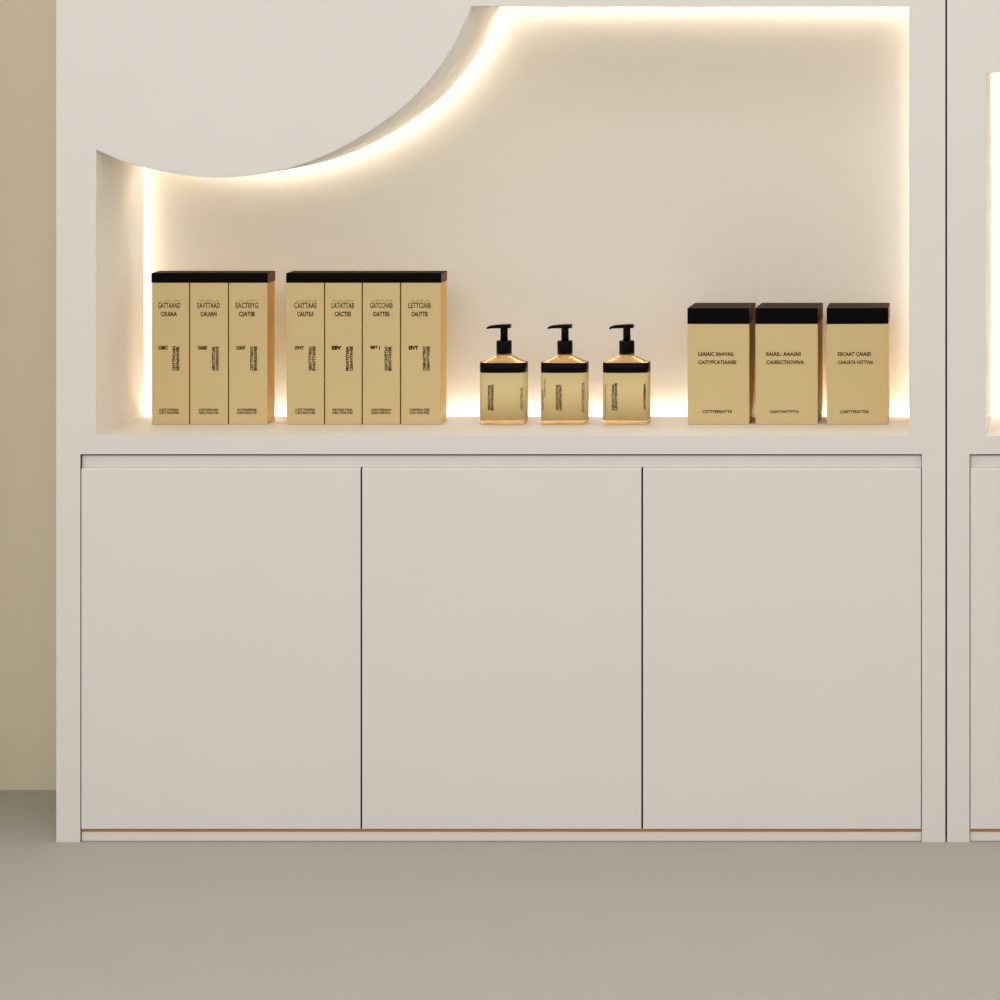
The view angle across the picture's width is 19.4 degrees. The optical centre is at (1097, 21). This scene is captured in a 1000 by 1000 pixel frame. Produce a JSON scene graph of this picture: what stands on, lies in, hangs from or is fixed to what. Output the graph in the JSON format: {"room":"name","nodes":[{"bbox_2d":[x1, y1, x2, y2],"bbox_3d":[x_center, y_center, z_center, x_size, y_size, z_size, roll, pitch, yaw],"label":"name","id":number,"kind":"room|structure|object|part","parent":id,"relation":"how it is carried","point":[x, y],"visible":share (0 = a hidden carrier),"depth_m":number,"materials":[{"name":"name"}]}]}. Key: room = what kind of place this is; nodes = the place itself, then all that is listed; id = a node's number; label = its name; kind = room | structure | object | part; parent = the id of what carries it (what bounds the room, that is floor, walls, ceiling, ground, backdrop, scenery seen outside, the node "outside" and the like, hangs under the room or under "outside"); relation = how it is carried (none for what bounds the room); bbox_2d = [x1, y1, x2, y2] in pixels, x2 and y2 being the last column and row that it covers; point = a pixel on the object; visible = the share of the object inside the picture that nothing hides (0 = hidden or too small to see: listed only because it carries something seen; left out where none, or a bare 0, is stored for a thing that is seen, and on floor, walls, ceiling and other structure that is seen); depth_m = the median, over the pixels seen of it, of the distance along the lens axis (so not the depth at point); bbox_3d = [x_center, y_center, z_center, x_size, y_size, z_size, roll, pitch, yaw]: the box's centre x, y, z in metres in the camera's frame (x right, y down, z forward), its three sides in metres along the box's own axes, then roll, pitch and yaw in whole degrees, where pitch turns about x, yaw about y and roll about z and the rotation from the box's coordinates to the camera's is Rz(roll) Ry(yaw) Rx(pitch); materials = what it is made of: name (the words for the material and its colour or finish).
{"room":"salon","nodes":[
{"label":"salon","id":0,"kind":"room"},
{"bbox_2d":[0,0,55,789],"bbox_3d":[-0.696,0.040,6.039,10.000,3.200,0.120,0,0,0],"label":"wall","id":1,"kind":"structure","parent":0,"point":[27,27],"depth_m":5.98,"materials":[{"name":"beige paint"}]},
{"bbox_2d":[0,790,999,999],"bbox_3d":[-0.696,1.690,1.290,10.000,0.100,9.379,0,0,0],"label":"floor","id":2,"kind":"structure","parent":0,"point":[83,920],"depth_m":5.13,"materials":[{"name":"beige concrete"}]},
{"bbox_2d":[56,0,946,841],"bbox_3d":[-1.194,0.440,5.787,1.778,2.400,0.374,0,0,0],"label":"display cabinet","id":3,"kind":"object","parent":2,"relation":"on","point":[460,628],"visible":0.99,"depth_m":5.60,"materials":[{"name":"white laminate"}]},
{"bbox_2d":[151,271,194,423],"bbox_3d":[-1.908,0.672,5.784,0.078,0.312,0.053,0,0,0],"label":"carton","id":4,"kind":"object","parent":3,"relation":"on","point":[170,289],"visible":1,"depth_m":5.76,"materials":[{"name":"beige cardboard"}]},
{"bbox_3d":[-1.908,0.526,5.784,0.078,0.020,0.053,0,0,0],"label":"lid","id":5,"kind":"part","parent":4,"relation":"part of","materials":[{"name":"black cardboard"}]},
{"bbox_2d":[190,271,233,423],"bbox_3d":[-1.828,0.672,5.784,0.080,0.312,0.053,0,0,0],"label":"carton","id":6,"kind":"object","parent":3,"relation":"on","point":[209,290],"visible":1,"depth_m":5.76,"materials":[{"name":"beige cardboard"}]},
{"bbox_3d":[-1.828,0.526,5.784,0.080,0.020,0.053,0,0,0],"label":"lid","id":7,"kind":"part","parent":6,"relation":"part of","materials":[{"name":"black cardboard"}]},
{"bbox_3d":[-1.754,1.253,5.612,0.558,0.722,0.024,0,0,0],"label":"door","id":8,"kind":"part","parent":3,"relation":"part of","materials":[{"name":"white paint"}]},
{"bbox_2d":[228,271,274,423],"bbox_3d":[-1.748,0.672,5.784,0.081,0.312,0.053,0,0,0],"label":"carton","id":9,"kind":"object","parent":3,"relation":"on","point":[251,293],"visible":1,"depth_m":5.76,"materials":[{"name":"beige cardboard"}]},
{"bbox_3d":[-1.748,0.526,5.784,0.081,0.020,0.053,0,0,0],"label":"lid","id":10,"kind":"part","parent":9,"relation":"part of","materials":[{"name":"black cardboard"}]},
{"bbox_2d":[286,271,329,423],"bbox_3d":[-1.630,0.672,5.784,0.079,0.312,0.053,0,0,0],"label":"carton","id":11,"kind":"object","parent":3,"relation":"on","point":[305,289],"visible":1,"depth_m":5.76,"materials":[{"name":"beige cardboard"}]},
{"bbox_3d":[-1.630,0.526,5.784,0.079,0.020,0.053,0,0,0],"label":"lid","id":12,"kind":"part","parent":11,"relation":"part of","materials":[{"name":"black cardboard"}]},
{"bbox_2d":[325,271,366,423],"bbox_3d":[-1.552,0.672,5.784,0.077,0.312,0.053,0,0,0],"label":"carton","id":13,"kind":"object","parent":3,"relation":"on","point":[343,289],"visible":1,"depth_m":5.76,"materials":[{"name":"beige cardboard"}]},
{"bbox_3d":[-1.552,0.526,5.784,0.077,0.020,0.053,0,0,0],"label":"lid","id":14,"kind":"part","parent":13,"relation":"part of","materials":[{"name":"black cardboard"}]},
{"bbox_2d":[362,271,404,423],"bbox_3d":[-1.474,0.672,5.784,0.078,0.312,0.053,0,0,0],"label":"carton","id":15,"kind":"object","parent":3,"relation":"on","point":[381,289],"visible":1,"depth_m":5.76,"materials":[{"name":"beige cardboard"}]},
{"bbox_3d":[-1.474,0.526,5.784,0.078,0.020,0.053,0,0,0],"label":"lid","id":16,"kind":"part","parent":15,"relation":"part of","materials":[{"name":"black cardboard"}]},
{"bbox_2d":[401,271,446,423],"bbox_3d":[-1.392,0.672,5.784,0.084,0.312,0.053,0,0,0],"label":"carton","id":17,"kind":"object","parent":3,"relation":"on","point":[423,293],"visible":1,"depth_m":5.76,"materials":[{"name":"beige cardboard"}]},
{"bbox_3d":[-1.392,0.526,5.784,0.084,0.020,0.053,0,0,0],"label":"lid","id":18,"kind":"part","parent":17,"relation":"part of","materials":[{"name":"black cardboard"}]},
{"bbox_3d":[-1.194,0.880,5.614,1.681,0.024,0.012,0,0,0],"label":"finger rail","id":19,"kind":"part","parent":3,"relation":"part of","materials":[{"name":"white laminate"}]},
{"bbox_3d":[-1.192,1.253,5.612,0.558,0.722,0.024,0,0,0],"label":"door","id":20,"kind":"part","parent":3,"relation":"part of","materials":[{"name":"white paint"}]},
{"bbox_2d":[480,324,527,424],"bbox_3d":[-1.225,0.726,5.777,0.096,0.204,0.047,0,0,0],"label":"pump bottle","id":21,"kind":"object","parent":3,"relation":"on","point":[504,376],"visible":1,"depth_m":5.75,"materials":[{"name":"gold plastic"}]},
{"bbox_3d":[-1.225,0.643,5.777,0.015,0.028,0.015,0,0,0],"label":"pump stem","id":22,"kind":"part","parent":21,"relation":"part of","materials":[{"name":"black plastic"}]},
{"bbox_2d":[100,417,908,434],"bbox_3d":[-1.191,0.835,5.748,1.654,0.014,0.256,0,0,0],"label":"shelf","id":23,"kind":"object","parent":3,"relation":"attached to","point":[115,425],"depth_m":5.70,"materials":[{"name":"white laminate"}]},
{"bbox_3d":[-1.194,0.396,5.924,1.752,0.916,0.012,0,0,0],"label":"panel","id":24,"kind":"part","parent":3,"relation":"part of","materials":[{"name":"beige paint"}]},
{"bbox_2d":[541,324,588,424],"bbox_3d":[-1.100,0.726,5.776,0.096,0.204,0.047,0,0,0],"label":"pump bottle","id":25,"kind":"object","parent":3,"relation":"on","point":[564,376],"visible":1,"depth_m":5.75,"materials":[{"name":"gold plastic"}]},
{"bbox_3d":[-1.100,0.643,5.777,0.015,0.028,0.015,0,0,0],"label":"pump stem","id":26,"kind":"part","parent":25,"relation":"part of","materials":[{"name":"black plastic"}]},
{"bbox_2d":[603,324,650,424],"bbox_3d":[-0.972,0.726,5.777,0.096,0.204,0.047,0,0,0],"label":"pump bottle","id":27,"kind":"object","parent":3,"relation":"on","point":[626,376],"visible":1,"depth_m":5.75,"materials":[{"name":"gold plastic"}]},
{"bbox_3d":[-0.972,0.643,5.777,0.015,0.028,0.015,0,0,0],"label":"pump stem","id":28,"kind":"part","parent":27,"relation":"part of","materials":[{"name":"black plastic"}]},
{"bbox_2d":[687,303,755,423],"bbox_3d":[-0.781,0.708,5.812,0.128,0.240,0.109,0,0,0],"label":"carton","id":29,"kind":"object","parent":3,"relation":"on","point":[721,336],"visible":0.95,"depth_m":5.76,"materials":[{"name":"beige cardboard"}]},
{"bbox_3d":[-0.781,0.605,5.812,0.128,0.033,0.109,0,0,0],"label":"lid","id":30,"kind":"part","parent":29,"relation":"part of","materials":[{"name":"black cardboard"}]},
{"bbox_3d":[-0.632,1.253,5.612,0.556,0.722,0.024,0,0,0],"label":"door","id":31,"kind":"part","parent":3,"relation":"part of","materials":[{"name":"white paint"}]},
{"bbox_2d":[755,303,822,423],"bbox_3d":[-0.640,0.708,5.812,0.129,0.240,0.109,0,0,0],"label":"carton","id":32,"kind":"object","parent":3,"relation":"on","point":[788,336],"visible":1,"depth_m":5.76,"materials":[{"name":"beige cardboard"}]},
{"bbox_3d":[-0.640,0.605,5.812,0.129,0.033,0.109,0,0,0],"label":"lid","id":33,"kind":"part","parent":32,"relation":"part of","materials":[{"name":"black cardboard"}]},
{"bbox_2d":[827,303,889,424],"bbox_3d":[-0.497,0.708,5.812,0.127,0.240,0.109,0,0,-3],"label":"carton","id":34,"kind":"object","parent":3,"relation":"on","point":[858,334],"visible":1,"depth_m":5.76,"materials":[{"name":"beige cardboard"}]},
{"bbox_3d":[-0.497,0.605,5.812,0.127,0.033,0.109,0,0,-3],"label":"lid","id":35,"kind":"part","parent":34,"relation":"part of","materials":[{"name":"black cardboard"}]},
{"bbox_2d":[947,0,999,841],"bbox_3d":[0.587,0.440,5.787,1.778,2.400,0.374,0,0,0],"label":"display cabinet","id":36,"kind":"object","parent":2,"relation":"on","point":[973,26],"visible":1,"depth_m":5.60,"materials":[{"name":"white paint"}]},
{"bbox_3d":[0.583,0.880,5.614,1.679,0.024,0.012,0,0,0],"label":"finger rail","id":37,"kind":"part","parent":36,"relation":"part of","materials":[{"name":"white paint"}]},
{"bbox_3d":[0.024,1.253,5.612,0.558,0.722,0.024,0,0,0],"label":"door","id":38,"kind":"part","parent":36,"relation":"part of","materials":[{"name":"white paint"}]},
{"bbox_2d":[986,417,999,434],"bbox_3d":[0.588,0.835,5.748,1.652,0.014,0.256,0,0,0],"label":"shelf","id":39,"kind":"object","parent":36,"relation":"attached to","point":[993,423],"depth_m":5.72,"materials":[{"name":"white laminate"}]},
{"bbox_3d":[0.587,0.463,5.924,1.752,0.782,0.012,0,0,0],"label":"panel","id":40,"kind":"part","parent":36,"relation":"part of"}
]}

